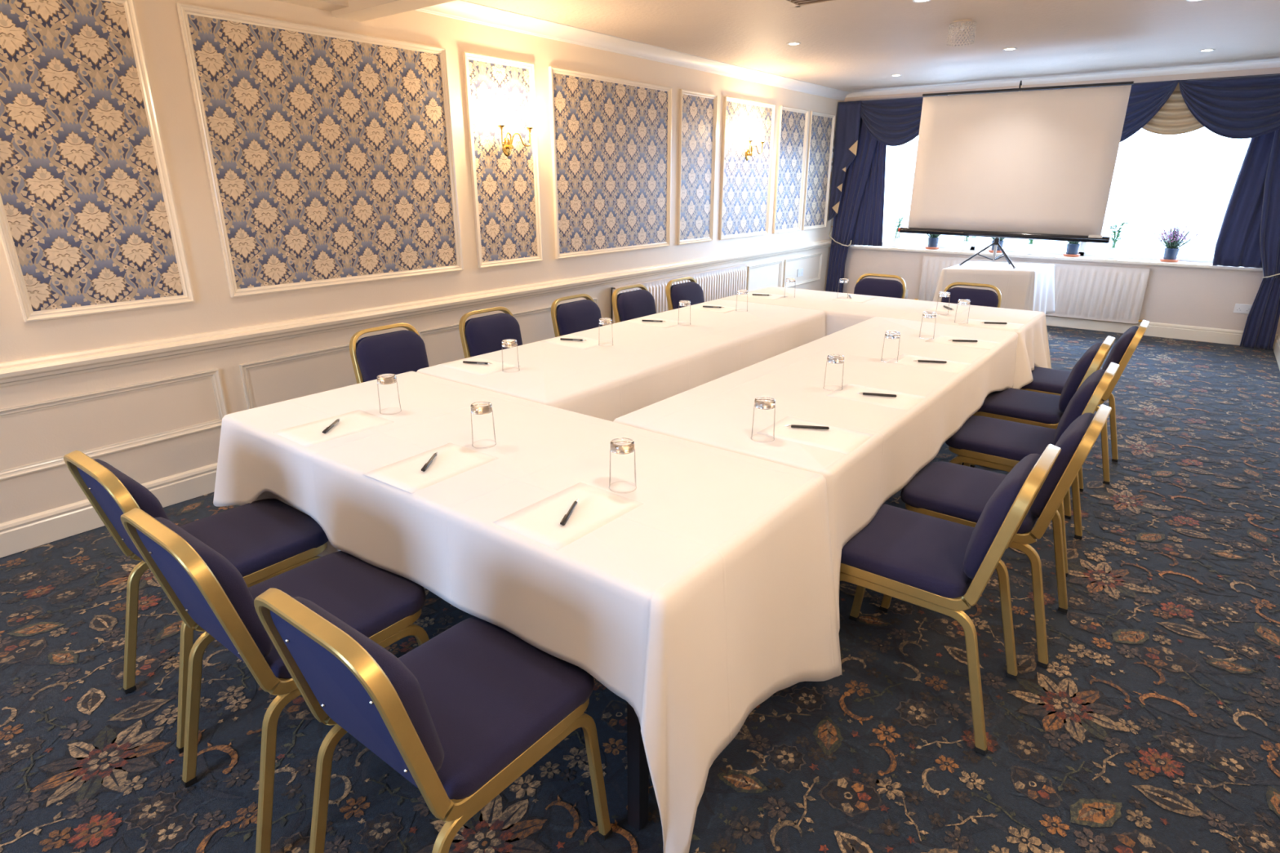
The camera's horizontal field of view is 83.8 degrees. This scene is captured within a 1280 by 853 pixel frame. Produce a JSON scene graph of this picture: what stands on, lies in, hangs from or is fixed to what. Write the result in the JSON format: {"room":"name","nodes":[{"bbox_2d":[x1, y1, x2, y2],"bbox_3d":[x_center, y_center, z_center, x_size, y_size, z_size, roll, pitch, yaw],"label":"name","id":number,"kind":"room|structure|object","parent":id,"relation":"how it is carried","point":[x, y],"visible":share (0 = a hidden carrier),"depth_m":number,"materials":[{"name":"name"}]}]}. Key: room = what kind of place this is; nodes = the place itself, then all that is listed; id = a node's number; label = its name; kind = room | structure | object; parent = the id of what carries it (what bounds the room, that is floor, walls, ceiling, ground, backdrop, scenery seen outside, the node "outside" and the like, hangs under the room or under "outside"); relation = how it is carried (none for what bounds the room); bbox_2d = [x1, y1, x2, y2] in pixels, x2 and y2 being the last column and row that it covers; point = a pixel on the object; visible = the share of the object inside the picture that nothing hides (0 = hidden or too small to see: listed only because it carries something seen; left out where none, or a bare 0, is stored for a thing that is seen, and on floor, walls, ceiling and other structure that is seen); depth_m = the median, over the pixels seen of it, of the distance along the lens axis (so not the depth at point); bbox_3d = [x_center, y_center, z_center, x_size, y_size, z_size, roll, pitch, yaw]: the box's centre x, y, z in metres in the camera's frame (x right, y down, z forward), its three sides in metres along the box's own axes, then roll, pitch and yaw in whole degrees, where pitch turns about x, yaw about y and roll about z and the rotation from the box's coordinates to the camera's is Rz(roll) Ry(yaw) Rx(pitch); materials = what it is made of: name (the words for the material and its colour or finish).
{"room":"hotel conference room","nodes":[
{"label":"hotel conference room","id":0,"kind":"room"},
{"bbox_2d":[0,0,843,523],"bbox_3d":[-1.038,-1.423,4.691,0.120,2.620,11.200,14,23,35],"label":"wall","id":1,"kind":"structure","parent":0,"point":[37,436],"depth_m":3.61,"materials":[{"name":"beige paint"}]},
{"bbox_2d":[0,0,195,321],"bbox_3d":[-2.306,-1.109,2.934,0.023,1.271,0.638,14,23,35],"label":"wall panel","id":2,"kind":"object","parent":1,"relation":"attached to","point":[89,221],"depth_m":2.95,"materials":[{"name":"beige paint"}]},
{"bbox_2d":[0,462,217,557],"bbox_3d":[-0.983,-0.237,5.055,0.020,0.139,11.200,14,23,35],"label":"baseboard","id":3,"kind":"structure","parent":1,"relation":"attached to","point":[24,533],"depth_m":3.17,"materials":[{"name":"beige paint"}]},
{"bbox_2d":[0,368,227,480],"bbox_3d":[-2.755,0.134,2.751,0.017,0.287,2.195,14,23,35],"label":"trim","id":4,"kind":"structure","parent":1,"relation":"attached to","point":[214,374],"depth_m":3.24,"materials":[{"name":"beige paint"}]},
{"bbox_2d":[239,343,349,409],"bbox_3d":[-1.735,-0.297,4.004,0.017,0.287,0.940,14,23,35],"label":"trim","id":5,"kind":"structure","parent":1,"relation":"attached to","point":[244,367],"depth_m":3.73,"materials":[{"name":"beige paint"}]},
{"bbox_2d":[274,0,348,11],"bbox_3d":[-2.924,-1.571,1.808,0.160,0.165,4.654,14,23,35],"label":"trim","id":6,"kind":"structure","parent":1,"relation":"attached to","point":[327,5],"depth_m":3.49,"materials":[{"name":"beige paint"}]},
{"bbox_2d":[176,2,463,297],"bbox_3d":[-1.572,-1.419,3.836,0.023,1.271,1.427,14,23,35],"label":"wall panel","id":7,"kind":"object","parent":1,"relation":"attached to","point":[329,153],"depth_m":3.73,"materials":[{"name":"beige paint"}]},
{"bbox_2d":[331,0,456,22],"bbox_3d":[0.252,-1.752,2.373,4.470,0.190,0.161,14,23,35],"label":"trim","id":8,"kind":"structure","parent":1,"relation":"attached to","point":[360,11],"depth_m":3.48,"materials":[{"name":"beige paint"}]},
{"bbox_2d":[0,239,831,386],"bbox_3d":[-0.971,-0.876,4.825,0.050,0.098,11.200,14,23,35],"label":"trim","id":9,"kind":"structure","parent":1,"relation":"attached to","point":[51,366],"depth_m":3.85,"materials":[{"name":"beige paint"}]},
{"bbox_2d":[462,51,542,268],"bbox_3d":[-0.878,-1.712,4.688,0.023,1.271,0.577,14,23,35],"label":"trim","id":10,"kind":"structure","parent":1,"relation":"attached to","point":[506,195],"depth_m":4.68,"materials":[{"name":"beige paint"}]},
{"bbox_2d":[417,297,597,340],"bbox_3d":[-0.856,-0.668,5.083,0.017,0.287,1.680,14,23,35],"label":"trim","id":11,"kind":"structure","parent":1,"relation":"attached to","point":[442,329],"depth_m":4.63,"materials":[{"name":"beige paint"}]},
{"bbox_2d":[497,106,533,156],"bbox_3d":[-0.826,-1.898,4.608,0.125,0.294,0.294,14,23,35],"label":"wall light","id":12,"kind":"object","parent":1,"relation":"attached to","point":[507,144],"visible":1,"depth_m":4.64,"materials":[{"name":"gold metal"}]},
{"bbox_2d":[548,66,672,259],"bbox_3d":[-0.175,-2.010,5.551,0.023,1.271,1.420,14,23,35],"label":"wall panel","id":13,"kind":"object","parent":1,"relation":"attached to","point":[611,136],"depth_m":5.48,"materials":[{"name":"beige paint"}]},
{"bbox_2d":[414,0,851,101],"bbox_3d":[0.517,-3.081,6.064,0.105,0.082,6.390,14,23,35],"label":"trim","id":14,"kind":"structure","parent":1,"relation":"attached to","point":[462,10],"depth_m":5.16,"materials":[{"name":"paint"}]},
{"bbox_2d":[611,264,746,324],"bbox_3d":[0.428,-1.075,6.660,0.072,0.679,2.234,14,23,35],"label":"radiator","id":15,"kind":"object","parent":1,"relation":"attached to","point":[717,283],"visible":0.42,"depth_m":6.82,"materials":[{"name":"metal"}]},
{"bbox_2d":[677,88,717,244],"bbox_3d":[0.515,-2.302,6.400,0.023,1.271,0.564,14,23,35],"label":"trim","id":16,"kind":"structure","parent":1,"relation":"attached to","point":[697,109],"depth_m":6.39,"materials":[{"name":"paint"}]},
{"bbox_2d":[719,96,775,239],"bbox_3d":[1.071,-2.537,7.083,0.023,1.271,0.963,14,23,35],"label":"trim","id":17,"kind":"structure","parent":1,"relation":"attached to","point":[745,185],"depth_m":7.06,"materials":[{"name":"beige paint"}]},
{"bbox_2d":[745,128,764,160],"bbox_3d":[1.102,-2.746,6.965,0.125,0.294,0.294,14,23,35],"label":"wall light","id":18,"kind":"object","parent":1,"relation":"attached to","point":[748,153],"visible":1,"depth_m":6.99,"materials":[{"name":"gold metal"}]},
{"bbox_2d":[746,260,782,292],"bbox_3d":[1.367,-1.621,7.810,0.017,0.325,0.750,14,23,35],"label":"trim","id":19,"kind":"structure","parent":1,"relation":"attached to","point":[780,262],"depth_m":7.79,"materials":[{"name":"beige paint"}]},
{"bbox_2d":[773,106,808,233],"bbox_3d":[1.645,-2.779,7.788,0.023,1.271,0.631,14,23,35],"label":"trim","id":20,"kind":"structure","parent":1,"relation":"attached to","point":[793,122],"depth_m":7.79,"materials":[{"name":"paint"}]},
{"bbox_2d":[782,253,822,287],"bbox_3d":[1.953,-1.869,8.529,0.017,0.325,0.990,14,23,35],"label":"trim","id":21,"kind":"structure","parent":1,"relation":"attached to","point":[820,255],"depth_m":8.53,"materials":[{"name":"beige paint"}]},
{"bbox_2d":[802,111,835,230],"bbox_3d":[2.086,-2.966,8.330,0.023,1.271,0.626,14,23,35],"label":"trim","id":22,"kind":"structure","parent":1,"relation":"attached to","point":[821,129],"depth_m":8.33,"materials":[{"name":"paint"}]},
{"bbox_2d":[0,325,1279,852],"bbox_3d":[0.780,0.274,3.795,4.470,0.003,11.200,14,23,35],"label":"floor","id":23,"kind":"structure","parent":0,"point":[1151,724],"depth_m":2.09,"materials":[{"name":"carpet"}]},
{"bbox_2d":[63,450,328,753],"bbox_3d":[-1.264,0.404,2.157,0.416,0.812,0.550,14,23,35],"label":"banquet chair","id":24,"kind":"object","parent":23,"relation":"on","point":[265,539],"visible":0.63,"depth_m":2.10,"materials":[{"name":"blue fabric"}]},
{"bbox_2d":[120,507,429,852],"bbox_3d":[-0.865,0.521,1.819,0.416,0.812,0.550,14,23,35],"label":"banquet chair","id":25,"kind":"object","parent":23,"relation":"on","point":[207,592],"visible":0.88,"depth_m":1.64,"materials":[{"name":"blue fabric"}]},
{"bbox_2d":[349,323,429,383],"bbox_3d":[-1.074,-0.065,3.520,0.550,0.812,0.416,14,23,35],"label":"banquet chair","id":26,"kind":"object","parent":23,"relation":"on","point":[399,352],"visible":0.24,"depth_m":3.49,"materials":[{"name":"blue fabric"}]},
{"bbox_2d":[253,587,612,852],"bbox_3d":[-0.399,0.628,1.508,0.416,0.812,0.550,14,23,35],"label":"banquet chair","id":27,"kind":"object","parent":23,"relation":"on","point":[463,714],"visible":0.98,"depth_m":1.38,"materials":[{"name":"blue fabric"}]},
{"bbox_2d":[458,306,522,358],"bbox_3d":[-0.668,-0.226,3.988,0.550,0.812,0.416,14,23,35],"label":"banquet chair","id":28,"kind":"object","parent":23,"relation":"on","point":[479,335],"visible":0.25,"depth_m":3.94,"materials":[{"name":"blue fabric"}]},
{"bbox_2d":[551,293,602,337],"bbox_3d":[-0.226,-0.386,4.453,0.550,0.812,0.416,14,23,35],"label":"banquet chair","id":29,"kind":"object","parent":23,"relation":"on","point":[570,317],"visible":0.24,"depth_m":4.40,"materials":[{"name":"blue fabric"}]},
{"bbox_2d":[612,284,656,323],"bbox_3d":[0.130,-0.531,4.875,0.550,0.812,0.416,14,23,35],"label":"banquet chair","id":30,"kind":"object","parent":23,"relation":"on","point":[633,304],"visible":0.23,"depth_m":4.82,"materials":[{"name":"blue fabric"}]},
{"bbox_2d":[626,702,648,831],"bbox_3d":[-0.454,0.401,2.281,1.798,0.739,0.729,14,23,35],"label":"folding table","id":31,"kind":"object","parent":23,"relation":"on","point":[637,765],"visible":0.11,"depth_m":1.69,"materials":[{"name":"brown wood"}]},
{"bbox_2d":[253,491,340,556],"bbox_3d":[-0.873,0.214,2.558,0.749,0.573,0.738,14,23,35],"label":"tablecloth","id":32,"kind":"object","parent":31,"relation":"on","point":[330,548],"visible":0.06,"depth_m":2.37,"materials":[{"name":"white fabric"}]},
{"bbox_2d":[213,371,842,852],"bbox_3d":[-0.459,0.393,2.254,2.045,0.723,0.876,14,23,35],"label":"tablecloth","id":33,"kind":"object","parent":31,"relation":"on","point":[713,597],"visible":0.94,"depth_m":1.77,"materials":[{"name":"white fabric"}]},
{"bbox_2d":[272,409,393,447],"bbox_3d":[-0.975,0.002,2.281,0.210,0.001,0.297,15,24,36],"label":"paper sheet","id":34,"kind":"object","parent":33,"relation":"on","point":[311,433],"visible":1,"depth_m":2.27,"materials":[{"name":"white paper"}]},
{"bbox_2d":[377,373,401,414],"bbox_3d":[-0.850,-0.111,2.414,0.071,0.126,0.071,14,23,35],"label":"glass tumbler","id":35,"kind":"object","parent":33,"relation":"on","point":[384,379],"visible":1,"depth_m":2.38,"materials":[{"name":"clear glass"}]},
{"bbox_2d":[362,443,498,493],"bbox_3d":[-0.573,0.109,1.970,0.210,0.001,0.297,13,23,34],"label":"paper sheet","id":36,"kind":"object","parent":33,"relation":"on","point":[451,460],"visible":0.98,"depth_m":1.96,"materials":[{"name":"white paper"}]},
{"bbox_2d":[470,401,496,448],"bbox_3d":[-0.465,-0.006,2.110,0.071,0.126,0.071,-6,20,-17],"label":"glass tumbler","id":37,"kind":"object","parent":33,"relation":"on","point":[477,407],"visible":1,"depth_m":2.08,"materials":[{"name":"clear glass"}]},
{"bbox_2d":[493,482,643,550],"bbox_3d":[-0.166,0.205,1.692,0.210,0.001,0.297,14,24,36],"label":"paper sheet","id":38,"kind":"object","parent":33,"relation":"on","point":[540,522],"visible":0.97,"depth_m":1.68,"materials":[{"name":"white paper"}]},
{"bbox_2d":[608,437,636,493],"bbox_3d":[-0.044,0.097,1.810,0.071,0.126,0.071,11,22,29],"label":"glass tumbler","id":39,"kind":"object","parent":33,"relation":"on","point":[621,446],"visible":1,"depth_m":1.78,"materials":[{"name":"clear glass"}]},
{"bbox_2d":[666,276,704,310],"bbox_3d":[0.505,-0.663,5.258,0.550,0.812,0.416,14,23,35],"label":"banquet chair","id":40,"kind":"object","parent":23,"relation":"on","point":[691,291],"visible":0.23,"depth_m":5.20,"materials":[{"name":"blue fabric"}]},
{"bbox_2d":[853,273,906,298],"bbox_3d":[1.711,-0.723,5.433,0.416,0.812,0.550,14,23,35],"label":"banquet chair","id":41,"kind":"object","parent":23,"relation":"on","point":[868,286],"visible":0.19,"depth_m":5.45,"materials":[{"name":"blue fabric"}]},
{"bbox_2d":[840,444,1061,755],"bbox_3d":[0.856,0.411,2.139,0.550,0.812,0.416,14,23,35],"label":"banquet chair","id":42,"kind":"object","parent":23,"relation":"on","point":[944,566],"visible":0.84,"depth_m":1.97,"materials":[{"name":"blue fabric"}]},
{"bbox_2d":[940,282,1001,307],"bbox_3d":[2.191,-0.558,4.953,0.416,0.812,0.550,14,23,35],"label":"banquet chair","id":43,"kind":"object","parent":23,"relation":"on","point":[980,297],"visible":0.21,"depth_m":4.96,"materials":[{"name":"blue fabric"}]},
{"bbox_2d":[879,404,1111,668],"bbox_3d":[1.225,0.290,2.488,0.550,0.812,0.416,14,23,35],"label":"banquet chair","id":44,"kind":"object","parent":23,"relation":"on","point":[957,493],"visible":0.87,"depth_m":2.33,"materials":[{"name":"blue fabric"}]},
{"bbox_2d":[945,362,1119,577],"bbox_3d":[1.609,0.107,3.022,0.550,0.812,0.416,14,23,35],"label":"banquet chair","id":45,"kind":"object","parent":23,"relation":"on","point":[998,444],"visible":0.6,"depth_m":2.92,"materials":[{"name":"blue fabric"}]},
{"bbox_2d":[957,335,1115,519],"bbox_3d":[1.914,-0.059,3.505,0.550,0.812,0.416,14,23,35],"label":"banquet chair","id":46,"kind":"object","parent":23,"relation":"on","point":[1020,406],"visible":0.54,"depth_m":3.34,"materials":[{"name":"blue fabric"}]},
{"bbox_2d":[1019,320,1149,484],"bbox_3d":[2.344,-0.190,3.884,0.550,0.812,0.416,14,23,35],"label":"banquet chair","id":47,"kind":"object","parent":23,"relation":"on","point":[1046,380],"visible":0.42,"depth_m":3.69,"materials":[{"name":"blue fabric"}]},
{"bbox_3d":[0.096,-0.115,3.781,0.735,0.739,2.355,14,23,35],"label":"folding table","id":48,"kind":"object","parent":23,"relation":"on","visible":0},
{"bbox_2d":[416,298,825,422],"bbox_3d":[0.094,-0.222,3.741,0.846,0.526,2.420,14,23,35],"label":"tablecloth","id":49,"kind":"object","parent":48,"relation":"on","point":[644,366],"visible":0.6,"depth_m":3.26,"materials":[{"name":"white fabric"}]},
{"bbox_2d":[438,355,520,376],"bbox_3d":[-0.687,-0.261,3.044,0.297,0.001,0.210,15,24,36],"label":"paper sheet","id":50,"kind":"object","parent":49,"relation":"on","point":[482,370],"visible":0.96,"depth_m":3.03,"materials":[{"name":"white paper"}]},
{"bbox_2d":[502,338,519,372],"bbox_3d":[-0.535,-0.293,2.942,0.071,0.126,0.071,1,19,2],"label":"glass tumbler","id":51,"kind":"object","parent":49,"relation":"on","point":[508,343],"visible":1,"depth_m":2.91,"materials":[{"name":"clear glass"}]},
{"bbox_2d":[540,334,612,349],"bbox_3d":[-0.310,-0.415,3.491,0.297,0.001,0.210,14,23,35],"label":"paper sheet","id":52,"kind":"object","parent":49,"relation":"on","point":[589,343],"visible":0.94,"depth_m":3.48,"materials":[{"name":"white paper"}]},
{"bbox_2d":[622,316,685,328],"bbox_3d":[0.084,-0.581,3.974,0.297,0.001,0.210,14,23,34],"label":"paper sheet","id":53,"kind":"object","parent":49,"relation":"on","point":[668,323],"visible":0.98,"depth_m":3.96,"materials":[{"name":"white paper"}]},
{"bbox_2d":[684,303,740,313],"bbox_3d":[0.451,-0.731,4.411,0.297,0.001,0.210,14,24,36],"label":"paper sheet","id":54,"kind":"object","parent":49,"relation":"on","point":[700,307],"visible":0.93,"depth_m":4.38,"materials":[{"name":"white paper"}]},
{"bbox_3d":[1.481,-0.417,4.658,1.798,0.739,0.726,14,23,35],"label":"folding table","id":55,"kind":"object","parent":23,"relation":"on","visible":0},
{"bbox_2d":[720,286,1051,389],"bbox_3d":[1.514,-0.588,4.590,1.968,0.386,0.826,14,23,35],"label":"tablecloth","id":56,"kind":"object","parent":55,"relation":"on","point":[1033,345],"visible":0.37,"depth_m":4.30,"materials":[{"name":"white fabric"}]},
{"bbox_2d":[737,292,786,299],"bbox_3d":[0.836,-0.893,4.883,0.297,0.001,0.210,15,24,36],"label":"paper sheet","id":57,"kind":"object","parent":56,"relation":"on","point":[749,294],"visible":0.89,"depth_m":4.88,"materials":[{"name":"white paper"}]},
{"bbox_2d":[833,294,878,302],"bbox_3d":[1.442,-0.857,4.775,0.210,0.001,0.297,14,24,35],"label":"paper sheet","id":58,"kind":"object","parent":56,"relation":"on","point":[855,298],"visible":0.97,"depth_m":4.78,"materials":[{"name":"white paper"}]},
{"bbox_2d":[926,303,973,313],"bbox_3d":[1.920,-0.733,4.416,0.210,0.001,0.297,14,23,35],"label":"paper sheet","id":59,"kind":"object","parent":56,"relation":"on","point":[961,308],"visible":0.93,"depth_m":4.41,"materials":[{"name":"white paper"}]},
{"bbox_2d":[958,318,1024,330],"bbox_3d":[1.929,-0.562,3.920,0.297,0.001,0.210,13,23,34],"label":"paper sheet","id":60,"kind":"object","parent":56,"relation":"on","point":[1009,326],"visible":0.97,"depth_m":3.91,"materials":[{"name":"white paper"}]},
{"bbox_3d":[0.941,0.096,3.166,0.730,0.739,2.355,14,23,35],"label":"folding table","id":61,"kind":"object","parent":23,"relation":"on","visible":0},
{"bbox_2d":[613,316,1017,633],"bbox_3d":[0.933,0.000,3.126,0.901,0.546,2.457,14,23,35],"label":"tablecloth","id":62,"kind":"object","parent":61,"relation":"on","point":[717,413],"visible":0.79,"depth_m":2.58,"materials":[{"name":"white fabric"}]},
{"bbox_2d":[751,396,775,443],"bbox_3d":[0.374,-0.022,2.156,0.071,0.126,0.071,9,21,24],"label":"glass tumbler","id":63,"kind":"object","parent":62,"relation":"on","point":[760,402],"visible":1,"depth_m":2.13,"materials":[{"name":"clear glass"}]},
{"bbox_2d":[756,416,873,453],"bbox_3d":[0.545,0.023,2.219,0.297,0.001,0.210,14,24,35],"label":"paper sheet","id":64,"kind":"object","parent":62,"relation":"on","point":[837,439],"visible":0.98,"depth_m":2.21,"materials":[{"name":"white paper"}]},
{"bbox_2d":[823,354,844,390],"bbox_3d":[0.731,-0.203,2.684,0.071,0.126,0.071,-3,19,-8],"label":"glass tumbler","id":65,"kind":"object","parent":62,"relation":"on","point":[831,358],"visible":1,"depth_m":2.65,"materials":[{"name":"clear glass"}]},
{"bbox_2d":[825,383,925,410],"bbox_3d":[0.862,-0.111,2.608,0.297,0.001,0.210,14,23,35],"label":"paper sheet","id":66,"kind":"object","parent":62,"relation":"on","point":[903,401],"visible":0.97,"depth_m":2.60,"materials":[{"name":"white paper"}]},
{"bbox_2d":[887,354,971,373],"bbox_3d":[1.246,-0.273,3.080,0.297,0.001,0.210,14,24,36],"label":"paper sheet","id":67,"kind":"object","parent":62,"relation":"on","point":[953,366],"visible":0.96,"depth_m":3.07,"materials":[{"name":"white paper"}]},
{"bbox_2d":[925,334,999,350],"bbox_3d":[1.576,-0.412,3.485,0.297,0.001,0.210,15,24,36],"label":"paper sheet","id":68,"kind":"object","parent":62,"relation":"on","point":[983,344],"visible":0.94,"depth_m":3.48,"materials":[{"name":"white paper"}]},
{"bbox_3d":[3.410,-1.161,6.819,0.590,0.739,0.570,14,23,35],"label":"folding table","id":69,"kind":"object","parent":23,"relation":"on","visible":0},
{"bbox_2d":[932,261,1055,314],"bbox_3d":[3.311,-1.237,6.653,0.890,0.501,1.143,14,23,35],"label":"tablecloth","id":70,"kind":"object","parent":69,"relation":"on","point":[1026,286],"visible":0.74,"depth_m":6.38,"materials":[{"name":"white fabric"}]},
{"bbox_2d":[897,80,1133,268],"bbox_3d":[3.282,-2.225,6.375,1.757,1.553,0.426,14,23,35],"label":"projector screen","id":71,"kind":"object","parent":70,"relation":"on","point":[1037,165],"visible":1,"depth_m":6.21,"materials":[{"name":"fabric"}]},
{"bbox_2d":[464,0,1279,92],"bbox_3d":[0.780,-2.136,2.966,4.470,0.150,11.200,14,23,35],"label":"ceiling","id":72,"kind":"structure","parent":0,"point":[850,46],"depth_m":5.00,"materials":[{"name":"paint"}]},
{"bbox_2d":[779,0,843,7],"bbox_3d":[0.981,-2.341,3.813,0.600,0.012,0.600,14,23,35],"label":"ceiling vent","id":73,"kind":"object","parent":72,"relation":"in","point":[797,3],"visible":1,"depth_m":4.10,"materials":[{"name":"metal"}]},
{"bbox_2d":[946,19,977,46],"bbox_3d":[2.098,-2.567,4.654,0.169,0.134,0.168,14,23,35],"label":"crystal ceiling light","id":74,"kind":"object","parent":72,"relation":"attached to","point":[962,22],"visible":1,"depth_m":4.62,"materials":[{"name":"glass"}]},
{"bbox_2d":[843,66,1279,333],"bbox_3d":[4.300,-2.456,7.691,4.710,2.620,0.340,14,23,35],"label":"wall","id":75,"kind":"structure","parent":0,"point":[1204,297],"depth_m":7.06,"materials":[{"name":"paint"}]},
{"bbox_2d":[914,255,1150,324],"bbox_3d":[4.200,-1.471,7.836,2.314,0.664,0.072,14,23,35],"label":"radiator","id":76,"kind":"object","parent":75,"relation":"attached to","point":[1093,292],"visible":0.52,"depth_m":7.43,"materials":[{"name":"metal"}]},
{"bbox_2d":[848,236,1262,271],"bbox_3d":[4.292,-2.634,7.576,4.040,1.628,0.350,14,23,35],"label":"windowsill","id":77,"kind":"structure","parent":75,"relation":"in","point":[1194,262],"depth_m":7.62,"materials":[{"name":"white paint"}]},
{"bbox_2d":[889,213,908,247],"bbox_3d":[3.124,-2.370,8.621,0.195,0.393,0.198,-3,19,-7],"label":"potted plant","id":78,"kind":"object","parent":77,"relation":"on","point":[895,242],"visible":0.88,"depth_m":8.62,"materials":[{"name":"green plant"}]},
{"bbox_2d":[924,234,939,249],"bbox_3d":[3.462,-2.269,8.371,0.340,0.363,0.270,2,19,5],"label":"heather","id":79,"kind":"object","parent":77,"relation":"on","point":[933,239],"visible":0.48,"depth_m":8.37,"materials":[{"name":"ceramic"}]},
{"bbox_2d":[1062,241,1080,257],"bbox_3d":[4.603,-1.991,7.561,0.272,0.366,0.335,6,20,18],"label":"heather","id":80,"kind":"object","parent":77,"relation":"on","point":[1072,249],"visible":0.31,"depth_m":7.54,"materials":[{"name":"ceramic"}]},
{"bbox_2d":[1066,243,1080,254],"bbox_3d":[4.594,-1.884,7.582,0.132,0.113,0.132,14,23,35],"label":"pot","id":81,"kind":"object","parent":80,"relation":"on","point":[1072,248],"depth_m":7.54,"materials":[{"name":"blue ceramic"}]},
{"bbox_2d":[1104,216,1130,258],"bbox_3d":[4.891,-1.939,7.315,0.184,0.426,0.230,-8,20,-21],"label":"potted plant","id":82,"kind":"object","parent":77,"relation":"on","point":[1111,252],"visible":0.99,"depth_m":7.32,"materials":[{"name":"green plant"}]},
{"bbox_2d":[1154,225,1198,262],"bbox_3d":[5.282,-1.813,7.070,0.355,0.348,0.318,14,23,35],"label":"heather","id":83,"kind":"object","parent":77,"relation":"on","point":[1171,251],"visible":1,"depth_m":7.03,"materials":[{"name":"plant"}]},
{"bbox_2d":[1163,247,1180,259],"bbox_3d":[5.271,-1.715,7.088,0.132,0.113,0.132,14,23,35],"label":"pot","id":84,"kind":"object","parent":83,"relation":"on","point":[1170,253],"depth_m":7.05,"materials":[{"name":"blue ceramic"}]},
{"bbox_2d":[844,61,1279,97],"bbox_3d":[4.164,-3.480,7.152,4.470,0.056,0.105,14,23,35],"label":"trim","id":85,"kind":"structure","parent":75,"relation":"attached to","point":[1273,64],"depth_m":7.05,"materials":[{"name":"paint"}]},
{"bbox_2d":[848,293,1279,348],"bbox_3d":[4.190,-1.236,7.960,4.470,0.139,0.020,14,23,35],"label":"baseboard","id":86,"kind":"structure","parent":75,"relation":"attached to","point":[1228,336],"depth_m":7.17,"materials":[{"name":"beige paint"}]},
{"bbox_2d":[1179,73,1279,80],"bbox_3d":[4.135,-3.346,7.168,4.420,0.085,0.015,14,23,35],"label":"curtain rod","id":87,"kind":"object","parent":75,"relation":"attached to","point":[1273,73],"visible":0.02,"depth_m":6.34,"materials":[{"name":"blue fabric"}]},
{"bbox_2d":[825,115,886,293],"bbox_3d":[2.622,-2.609,8.620,0.673,2.295,0.125,14,23,35],"label":"curtain","id":88,"kind":"object","parent":87,"relation":"hanging from","point":[859,220],"visible":0.82,"depth_m":8.59,"materials":[{"name":"blue fabric"}]},
{"bbox_2d":[825,244,848,293],"bbox_3d":[2.475,-1.911,8.982,0.265,0.740,0.036,14,23,35],"label":"drape","id":89,"kind":"object","parent":88,"relation":"hanging from","point":[838,252],"depth_m":8.96,"materials":[{"name":"blue fabric"}]},
{"bbox_2d":[831,115,876,245],"bbox_3d":[2.593,-2.963,8.519,0.512,1.560,0.036,14,23,35],"label":"drape","id":90,"kind":"object","parent":88,"relation":"hanging from","point":[855,188],"depth_m":8.59,"materials":[{"name":"blue fabric"}]},
{"bbox_2d":[849,140,886,246],"bbox_3d":[2.750,-2.944,8.458,0.417,1.555,0.029,14,23,35],"label":"drape","id":91,"kind":"object","parent":88,"relation":"hanging from","point":[867,226],"depth_m":8.53,"materials":[{"name":"blue fabric"}]},
{"bbox_2d":[859,94,947,146],"bbox_3d":[2.892,-3.417,8.019,1.003,0.503,0.087,14,23,35],"label":"swag","id":92,"kind":"object","parent":87,"relation":"hanging from","point":[891,122],"visible":0.8,"depth_m":8.04,"materials":[{"name":"blue fabric"}]},
{"bbox_2d":[827,100,862,220],"bbox_3d":[2.429,-3.136,8.487,0.293,1.335,0.033,14,23,35],"label":"curtain tail","id":93,"kind":"object","parent":92,"relation":"hanging from","point":[848,114],"visible":1,"depth_m":8.43,"materials":[{"name":"blue fabric"}]},
{"bbox_2d":[1052,80,1179,142],"bbox_3d":[4.489,-2.985,6.868,1.033,0.563,0.087,14,23,35],"label":"swag","id":94,"kind":"object","parent":87,"relation":"hanging from","point":[1146,100],"visible":0.4,"depth_m":6.68,"materials":[{"name":"blue fabric"}]},
{"bbox_2d":[1142,82,1204,134],"bbox_3d":[4.954,-2.930,6.581,0.923,0.453,0.087,14,23,35],"label":"swag","id":95,"kind":"object","parent":87,"relation":"hanging from","point":[1174,117],"visible":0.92,"depth_m":6.60,"materials":[{"name":"beige fabric"}]},
{"bbox_2d":[1178,74,1279,138],"bbox_3d":[5.335,-2.791,6.246,1.118,0.513,0.087,14,23,35],"label":"swag","id":96,"kind":"object","parent":87,"relation":"hanging from","point":[1246,107],"visible":1,"depth_m":6.30,"materials":[{"name":"blue fabric"}]},
{"bbox_2d":[1212,128,1279,350],"bbox_3d":[5.635,-1.852,6.422,0.630,2.295,0.096,14,23,35],"label":"curtain","id":97,"kind":"object","parent":87,"relation":"hanging from","point":[1249,236],"visible":0.97,"depth_m":6.50,"materials":[{"name":"blue fabric"}]},
{"bbox_2d":[1212,130,1275,267],"bbox_3d":[5.589,-2.220,6.370,0.471,1.565,0.039,14,23,35],"label":"drape","id":98,"kind":"object","parent":97,"relation":"hanging from","point":[1237,244],"depth_m":6.48,"materials":[{"name":"blue fabric"}]},
{"bbox_2d":[1239,277,1279,350],"bbox_3d":[5.777,-1.044,6.593,0.241,0.655,0.036,14,23,35],"label":"drape","id":99,"kind":"object","parent":97,"relation":"hanging from","point":[1260,331],"depth_m":6.61,"materials":[{"name":"blue fabric"}]},
{"bbox_2d":[1259,128,1279,278],"bbox_3d":[5.695,-2.142,6.257,0.422,1.640,0.036,14,23,35],"label":"drape","id":100,"kind":"object","parent":97,"relation":"hanging from","point":[1269,162],"depth_m":6.38,"materials":[{"name":"blue fabric"}]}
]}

